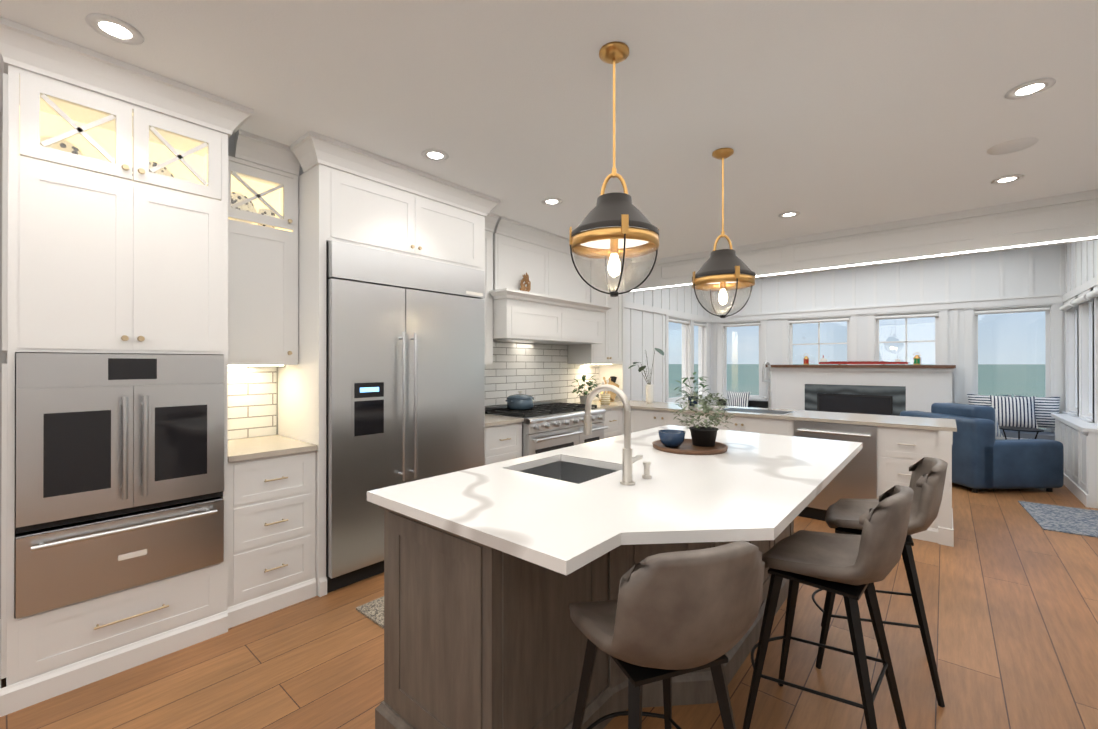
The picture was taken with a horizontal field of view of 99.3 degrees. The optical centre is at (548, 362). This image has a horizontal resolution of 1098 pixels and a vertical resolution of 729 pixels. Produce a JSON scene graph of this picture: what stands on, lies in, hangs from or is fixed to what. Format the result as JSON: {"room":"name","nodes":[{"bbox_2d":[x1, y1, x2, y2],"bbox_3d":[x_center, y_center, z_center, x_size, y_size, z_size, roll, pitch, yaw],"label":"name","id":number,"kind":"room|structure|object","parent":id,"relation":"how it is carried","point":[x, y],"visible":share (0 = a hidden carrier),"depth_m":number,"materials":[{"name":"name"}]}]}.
{"room":"kitchen","nodes":[
{"label":"kitchen","id":0,"kind":"room"},
{"bbox_2d":[0,112,711,618],"bbox_3d":[-0.806,-0.155,4.612,0.200,3.150,12.350,0,0,40],"label":"wall","id":1,"kind":"structure","parent":0,"point":[650,315],"depth_m":5.69,"materials":[{"name":"white"}]},
{"bbox_2d":[228,129,299,365],"bbox_3d":[-1.871,-0.660,2.921,0.433,1.366,0.460,0,0,40],"label":"upper cabinet","id":2,"kind":"object","parent":1,"relation":"attached to","point":[263,173],"visible":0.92,"depth_m":2.86,"materials":[{"name":"white paint"}]},
{"bbox_2d":[485,212,498,363],"bbox_3d":[-0.737,-0.660,4.257,0.433,1.359,0.355,0,0,40],"label":"upper cabinet","id":3,"kind":"object","parent":1,"relation":"attached to","point":[491,219],"visible":0.17,"depth_m":4.26,"materials":[{"name":"white paint"}]},
{"bbox_2d":[489,216,611,344],"bbox_3d":[-0.048,-0.774,4.941,0.598,1.127,1.710,0,0,40],"label":"range hood","id":4,"kind":"object","parent":1,"relation":"attached to","point":[554,305],"visible":0.9,"depth_m":4.69,"materials":[{"name":"white paint"}]},
{"bbox_2d":[520,272,530,291],"bbox_3d":[-0.236,-0.764,4.543,0.100,0.223,0.144,0,0,40],"label":"driftwood sculpture","id":5,"kind":"object","parent":4,"relation":"on","point":[527,288],"visible":0.81,"depth_m":4.55,"materials":[{"name":"brown wood"}]},
{"bbox_2d":[568,258,630,400],"bbox_3d":[0.659,-0.415,5.901,0.433,1.842,0.810,0,0,40],"label":"upper cabinet","id":6,"kind":"object","parent":1,"relation":"attached to","point":[607,355],"visible":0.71,"depth_m":5.81,"materials":[{"name":"white paint"}]},
{"bbox_2d":[0,483,1097,728],"bbox_3d":[1.263,1.458,3.507,5.680,0.080,13.750,0,0,40],"label":"floor","id":7,"kind":"structure","parent":0,"point":[1008,585],"depth_m":2.20,"materials":[{"name":"brown wood"}]},
{"bbox_2d":[0,17,252,716],"bbox_3d":[-2.160,0.035,2.357,0.746,2.759,0.940,0,0,40],"label":"tall cabinet","id":8,"kind":"object","parent":7,"relation":"on","point":[114,206],"visible":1,"depth_m":2.11,"materials":[{"name":"white paint"}]},
{"bbox_2d":[14,353,223,618],"bbox_3d":[-2.112,0.502,2.315,0.621,1.079,0.714,0,0,40],"label":"wall oven","id":9,"kind":"object","parent":8,"relation":"in","point":[119,471],"visible":0.98,"depth_m":2.10,"materials":[{"name":"silver metal"}]},
{"bbox_2d":[227,435,316,628],"bbox_3d":[-1.788,0.958,2.846,0.652,0.915,0.460,0,0,40],"label":"base cabinet","id":10,"kind":"object","parent":7,"relation":"on","point":[271,557],"visible":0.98,"depth_m":2.65,"materials":[{"name":"white paint"}]},
{"bbox_2d":[356,596,383,628],"bbox_3d":[-0.249,1.410,3.086,0.760,0.012,1.750,0,0,40],"label":"kitchen rug","id":11,"kind":"object","parent":7,"relation":"on","point":[373,610],"visible":0.07,"depth_m":2.63,"materials":[{"name":"fabric"}]},
{"bbox_2d":[278,131,499,596],"bbox_3d":[-1.173,0.038,3.510,0.733,2.759,1.515,0,0,40],"label":"surround","id":12,"kind":"object","parent":7,"relation":"on","point":[349,194],"visible":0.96,"depth_m":3.00,"materials":[{"name":"white paint"}]},
{"bbox_2d":[326,241,484,592],"bbox_3d":[-1.147,0.337,3.489,0.732,2.154,1.239,0,0,40],"label":"fridge","id":13,"kind":"object","parent":7,"relation":"on","point":[405,344],"visible":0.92,"depth_m":3.12,"materials":[{"name":"silver metal"}]},
{"bbox_2d":[485,414,523,464],"bbox_3d":[-0.616,0.962,4.226,0.652,0.915,0.472,0,0,40],"label":"base cabinet","id":14,"kind":"object","parent":7,"relation":"on","point":[503,438],"visible":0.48,"depth_m":4.05,"materials":[{"name":"white paint"}]},
{"bbox_2d":[485,401,607,456],"bbox_3d":[-0.015,0.938,4.837,0.737,0.965,1.220,0,0,40],"label":"range","id":15,"kind":"object","parent":7,"relation":"on","point":[550,426],"visible":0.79,"depth_m":4.55,"materials":[{"name":"silver metal"}]},
{"bbox_2d":[506,391,533,409],"bbox_3d":[-0.290,0.378,4.678,0.276,0.178,0.330,0,0,40],"label":"pot","id":16,"kind":"object","parent":15,"relation":"on","point":[519,401],"visible":0.98,"depth_m":4.57,"materials":[{"name":"blue metal"}]},
{"bbox_2d":[375,457,799,728],"bbox_3d":[0.485,0.968,2.398,0.939,0.894,2.438,0,0,40],"label":"kitchen island","id":17,"kind":"object","parent":7,"relation":"on","point":[493,571],"depth_m":1.59,"materials":[{"name":"brown wood"}]},
{"bbox_2d":[367,425,862,596],"bbox_3d":[0.608,0.502,2.282,1.270,0.035,2.490,0,0,40],"label":"island countertop","id":18,"kind":"structure","parent":17,"relation":"on","point":[593,532],"depth_m":1.70,"materials":[{"name":"white stone"}]},
{"bbox_2d":[584,384,642,484],"bbox_3d":[0.280,0.286,1.947,0.226,0.394,0.166,0,0,40],"label":"island faucet","id":19,"kind":"object","parent":18,"relation":"on","point":[628,459],"visible":0.98,"depth_m":1.85,"materials":[{"name":"silver metal"}]},
{"bbox_2d":[642,462,651,478],"bbox_3d":[0.408,0.450,1.947,0.039,0.065,0.040,0,0,40],"label":"soap pump","id":20,"kind":"object","parent":18,"relation":"on","point":[646,475],"visible":1,"depth_m":1.94,"materials":[{"name":"silver metal"}]},
{"bbox_2d":[652,438,727,454],"bbox_3d":[0.792,0.473,2.631,0.410,0.022,0.410,0,0,40],"label":"tray","id":21,"kind":"object","parent":18,"relation":"on","point":[687,447],"visible":0.65,"depth_m":2.53,"materials":[{"name":"brown wood"}]},
{"bbox_2d":[658,429,685,447],"bbox_3d":[0.688,0.429,2.608,0.150,0.085,0.150,0,0,40],"label":"bowl","id":22,"kind":"object","parent":21,"relation":"on","point":[670,438],"visible":1,"depth_m":2.56,"materials":[{"name":"blue ceramic"}]},
{"bbox_2d":[671,392,732,446],"bbox_3d":[0.884,0.320,2.659,0.347,0.303,0.373,0,0,40],"label":"plant","id":23,"kind":"object","parent":21,"relation":"on","point":[703,436],"visible":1,"depth_m":2.61,"materials":[{"name":"green plant"}]},
{"bbox_2d":[604,412,622,438],"bbox_3d":[0.484,0.981,5.540,0.629,0.883,0.478,0,0,40],"label":"base cabinet","id":24,"kind":"object","parent":7,"relation":"on","point":[614,420],"depth_m":5.38,"materials":[{"name":"white paint"}]},
{"bbox_2d":[572,639,735,728],"bbox_3d":[0.291,1.097,1.323,0.422,0.634,0.490,0,0,-20],"label":"stool leg","id":25,"kind":"object","parent":7,"relation":"on","point":[638,677],"visible":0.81,"depth_m":1.23,"materials":[{"name":"black metal"}]},
{"bbox_2d":[568,541,764,669],"bbox_3d":[0.301,0.613,1.287,0.509,0.352,0.525,0,0,40],"label":"seat","id":26,"kind":"object","parent":25,"relation":"on","point":[681,610],"visible":1,"depth_m":1.08,"materials":[{"name":"leather"}]},
{"bbox_2d":[623,412,702,434],"bbox_3d":[1.449,0.980,5.459,0.975,0.883,0.676,0,0,40],"label":"base cabinet","id":27,"kind":"object","parent":7,"relation":"on","point":[638,423],"depth_m":5.28,"materials":[{"name":"white paint"}]},
{"bbox_2d":[718,399,767,407],"bbox_3d":[3.516,1.070,8.587,0.900,0.720,0.550,0,0,40],"label":"bench","id":28,"kind":"object","parent":7,"relation":"on","point":[757,404],"visible":0.02,"depth_m":8.54,"materials":[{"name":"black metal"}]},
{"bbox_2d":[726,391,749,406],"bbox_3d":[3.488,0.730,8.632,0.440,0.388,0.167,0,0,40],"label":"pillow","id":29,"kind":"object","parent":28,"relation":"on","point":[739,399],"visible":0.79,"depth_m":8.58,"materials":[{"name":"white fabric"}]},
{"bbox_2d":[703,420,786,435],"bbox_3d":[2.080,0.979,4.924,0.965,0.883,0.676,0,0,40],"label":"base cabinet","id":30,"kind":"object","parent":7,"relation":"on","point":[777,429],"depth_m":4.57,"materials":[{"name":"white paint"}]},
{"bbox_2d":[787,428,793,435],"bbox_3d":[2.690,0.978,4.405,0.749,0.883,0.676,0,0,40],"label":"base cabinet","id":31,"kind":"object","parent":7,"relation":"on","point":[790,431],"depth_m":4.35,"materials":[{"name":"white paint"}]},
{"bbox_2d":[794,420,876,520],"bbox_3d":[2.495,0.979,4.094,0.630,0.879,0.080,0,0,40],"label":"dishwasher","id":32,"kind":"object","parent":31,"relation":"in","point":[855,477],"visible":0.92,"depth_m":4.04,"materials":[{"name":"silver metal"}]},
{"bbox_2d":[742,568,906,728],"bbox_3d":[1.021,1.098,1.754,0.490,0.634,0.422,0,0,44],"label":"stool leg","id":33,"kind":"object","parent":7,"relation":"on","point":[851,594],"visible":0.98,"depth_m":1.73,"materials":[{"name":"black metal"}]},
{"bbox_2d":[762,485,913,585],"bbox_3d":[1.051,0.615,1.722,0.468,0.352,0.444,0,0,40],"label":"seat","id":34,"kind":"object","parent":33,"relation":"on","point":[872,553],"visible":0.98,"depth_m":1.55,"materials":[{"name":"leather"}]},
{"bbox_2d":[766,365,955,415],"bbox_3d":[4.895,0.735,7.570,2.580,1.385,0.342,0,0,40],"label":"fireplace","id":35,"kind":"object","parent":7,"relation":"on","point":[894,390],"visible":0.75,"depth_m":7.40,"materials":[{"name":"white paint"}]},
{"bbox_2d":[803,354,808,364],"bbox_3d":[4.438,-0.053,8.037,0.092,0.192,0.090,0,0,40],"label":"lantern","id":36,"kind":"object","parent":35,"relation":"on","point":[806,360],"visible":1,"depth_m":8.01,"materials":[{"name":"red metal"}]},
{"bbox_2d":[819,355,907,364],"bbox_3d":[5.046,-0.039,7.534,1.200,0.160,0.070,0,0,40],"label":"model","id":37,"kind":"object","parent":35,"relation":"on","point":[823,360],"visible":1,"depth_m":7.52},
{"bbox_2d":[913,352,920,364],"bbox_3d":[5.581,-0.056,7.067,0.092,0.192,0.090,0,0,40],"label":"lantern","id":38,"kind":"object","parent":35,"relation":"on","point":[916,359],"visible":1,"depth_m":7.04,"materials":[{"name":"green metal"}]},
{"bbox_2d":[812,527,944,706],"bbox_3d":[1.528,1.099,2.212,0.490,0.634,0.422,0,0,33],"label":"stool leg","id":39,"kind":"object","parent":7,"relation":"on","point":[910,569],"visible":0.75,"depth_m":2.02,"materials":[{"name":"black metal"}]},
{"bbox_2d":[825,457,947,534],"bbox_3d":[1.566,0.616,2.193,0.472,0.352,0.455,0,0,40],"label":"seat","id":40,"kind":"object","parent":39,"relation":"on","point":[927,480],"visible":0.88,"depth_m":2.10,"materials":[{"name":"leather"}]},
{"bbox_2d":[877,432,953,546],"bbox_3d":[3.150,0.977,4.006,0.468,0.883,0.690,0,0,40],"label":"base cabinet","id":41,"kind":"object","parent":7,"relation":"on","point":[904,443],"depth_m":3.75,"materials":[{"name":"white paint"}]},
{"bbox_2d":[567,400,956,439],"bbox_3d":[1.843,0.520,4.846,3.606,0.030,1.182,0,0,40],"label":"countertop","id":42,"kind":"structure","parent":41,"relation":"on","point":[893,425],"depth_m":4.42,"materials":[{"name":"white stone"}]},
{"bbox_2d":[569,375,600,403],"bbox_3d":[0.436,0.327,5.506,0.378,0.359,0.383,0,0,40],"label":"potted plant","id":43,"kind":"object","parent":42,"relation":"on","point":[583,398],"visible":0.83,"depth_m":5.47,"materials":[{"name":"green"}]},
{"bbox_2d":[600,377,610,404],"bbox_3d":[0.673,0.341,5.566,0.120,0.331,0.120,0,0,40],"label":"utensil crock","id":44,"kind":"object","parent":42,"relation":"on","point":[605,398],"visible":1,"depth_m":5.52,"materials":[{"name":"beige ceramic"}]},
{"bbox_2d":[600,376,618,401],"bbox_3d":[0.780,0.344,5.990,0.182,0.328,0.253,0,0,40],"label":"knife block","id":45,"kind":"object","parent":42,"relation":"on","point":[611,393],"visible":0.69,"depth_m":5.96,"materials":[{"name":"brown wood"}]},
{"bbox_2d":[628,348,663,402],"bbox_3d":[1.190,0.165,5.820,0.528,0.684,0.440,0,0,40],"label":"vase","id":46,"kind":"object","parent":42,"relation":"on","point":[649,392],"visible":1,"depth_m":5.79,"materials":[{"name":"white ceramic"}]},
{"bbox_2d":[675,372,708,405],"bbox_3d":[1.684,0.311,5.492,0.441,0.391,0.470,0,0,40],"label":"potted plant","id":47,"kind":"object","parent":42,"relation":"on","point":[690,396],"visible":0.85,"depth_m":5.42,"materials":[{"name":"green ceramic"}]},
{"bbox_2d":[762,361,772,409],"bbox_3d":[2.300,0.246,4.949,0.101,0.519,0.215,0,0,40],"label":"faucet","id":48,"kind":"object","parent":42,"relation":"on","point":[768,381],"visible":1,"depth_m":4.98,"materials":[{"name":"silver metal"}]},
{"bbox_2d":[900,403,1063,492],"bbox_3d":[5.073,0.962,5.554,1.040,0.920,1.040,0,0,-3],"label":"sofa","id":49,"kind":"object","parent":7,"relation":"on","point":[983,457],"visible":0.79,"depth_m":5.05,"materials":[{"name":"blue fabric"}]},
{"bbox_2d":[995,410,1002,436],"bbox_3d":[5.315,0.751,5.736,0.490,0.330,0.151,0,0,-3],"label":"pillow","id":50,"kind":"object","parent":49,"relation":"on","point":[998,432],"visible":0.12,"depth_m":5.69,"materials":[{"name":"white fabric"}]},
{"bbox_2d":[999,426,1043,438],"bbox_3d":[5.927,1.128,5.839,0.467,0.590,0.478,0,0,40],"label":"side table","id":51,"kind":"object","parent":7,"relation":"on","point":[1018,429],"visible":0.27,"depth_m":5.82,"materials":[{"name":"black wood"}]},
{"bbox_2d":[995,429,1054,440],"bbox_3d":[6.278,1.179,6.311,1.056,0.490,0.465,0,0,40],"label":"window seat","id":52,"kind":"object","parent":7,"relation":"on","point":[1010,434],"visible":0.02,"depth_m":6.11,"materials":[{"name":"white paint"}]},
{"bbox_2d":[967,393,1011,406],"bbox_3d":[6.170,0.670,6.538,0.468,0.442,0.219,0,0,40],"label":"pillow","id":53,"kind":"object","parent":52,"relation":"on","point":[980,400],"visible":0.23,"depth_m":6.58,"materials":[{"name":"fabric"}]},
{"bbox_2d":[989,395,1038,428],"bbox_3d":[6.216,0.669,6.237,0.475,0.437,0.238,0,0,40],"label":"pillow","id":54,"kind":"object","parent":52,"relation":"on","point":[1016,411],"visible":0.85,"depth_m":6.17,"materials":[{"name":"fabric"}]},
{"bbox_2d":[1014,395,1059,428],"bbox_3d":[6.536,0.669,6.228,0.449,0.442,0.221,0,0,40],"label":"pillow","id":55,"kind":"object","parent":52,"relation":"on","point":[1045,407],"visible":0.56,"depth_m":6.14,"materials":[{"name":"fabric"}]},
{"bbox_2d":[1018,501,1097,537],"bbox_3d":[4.717,1.414,4.176,0.580,0.010,1.000,0,0,36],"label":"area rug","id":56,"kind":"object","parent":7,"relation":"on","point":[1071,520],"visible":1,"depth_m":4.20,"materials":[{"name":"grey carpet"}]},
{"bbox_2d":[0,0,1097,262],"bbox_3d":[-0.134,-1.393,1.637,5.180,0.108,9.080,0,0,40],"label":"ceiling","id":57,"kind":"structure","parent":0,"point":[820,116],"depth_m":2.32,"materials":[{"name":"white paint"}]},
{"bbox_2d":[569,41,658,296],"bbox_3d":[0.282,-0.816,2.017,0.380,1.060,0.380,0,0,40],"label":"pendant light","id":58,"kind":"object","parent":57,"relation":"hanging from","point":[613,228],"visible":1,"depth_m":1.95,"materials":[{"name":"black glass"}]},
{"bbox_2d":[692,148,754,317],"bbox_3d":[1.112,-0.814,2.979,0.380,1.060,0.380,0,0,40],"label":"pendant light","id":59,"kind":"object","parent":57,"relation":"hanging from","point":[721,270],"visible":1,"depth_m":2.91,"materials":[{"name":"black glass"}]},
{"bbox_2d":[625,189,1097,292],"bbox_3d":[2.740,-1.325,5.022,4.776,0.708,0.200,0,0,40],"label":"header beam","id":60,"kind":"structure","parent":0,"point":[1062,219],"depth_m":4.35,"materials":[{"name":"white paint"}]},
{"bbox_2d":[711,244,1064,431],"bbox_3d":[5.083,-0.147,7.778,4.780,3.150,0.200,0,0,40],"label":"wall","id":61,"kind":"structure","parent":0,"point":[955,296],"depth_m":7.20,"materials":[{"name":"white paint"}]},
{"bbox_2d":[1051,240,1097,508],"bbox_3d":[2.857,-0.112,1.502,0.350,3.250,12.350,0,0,40],"label":"wall","id":62,"kind":"structure","parent":0,"point":[1076,428],"depth_m":5.41,"materials":[{"name":"white paint"}]},
{"label":"outside","id":63,"kind":"structure","parent":0,"visible":0},
{"bbox_2d":[669,364,1045,428],"bbox_3d":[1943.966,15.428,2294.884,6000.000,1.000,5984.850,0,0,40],"label":"sea","id":64,"kind":"structure","parent":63,"point":[983,374],"depth_m":272.74,"materials":[{"name":"liquid"}]}
]}

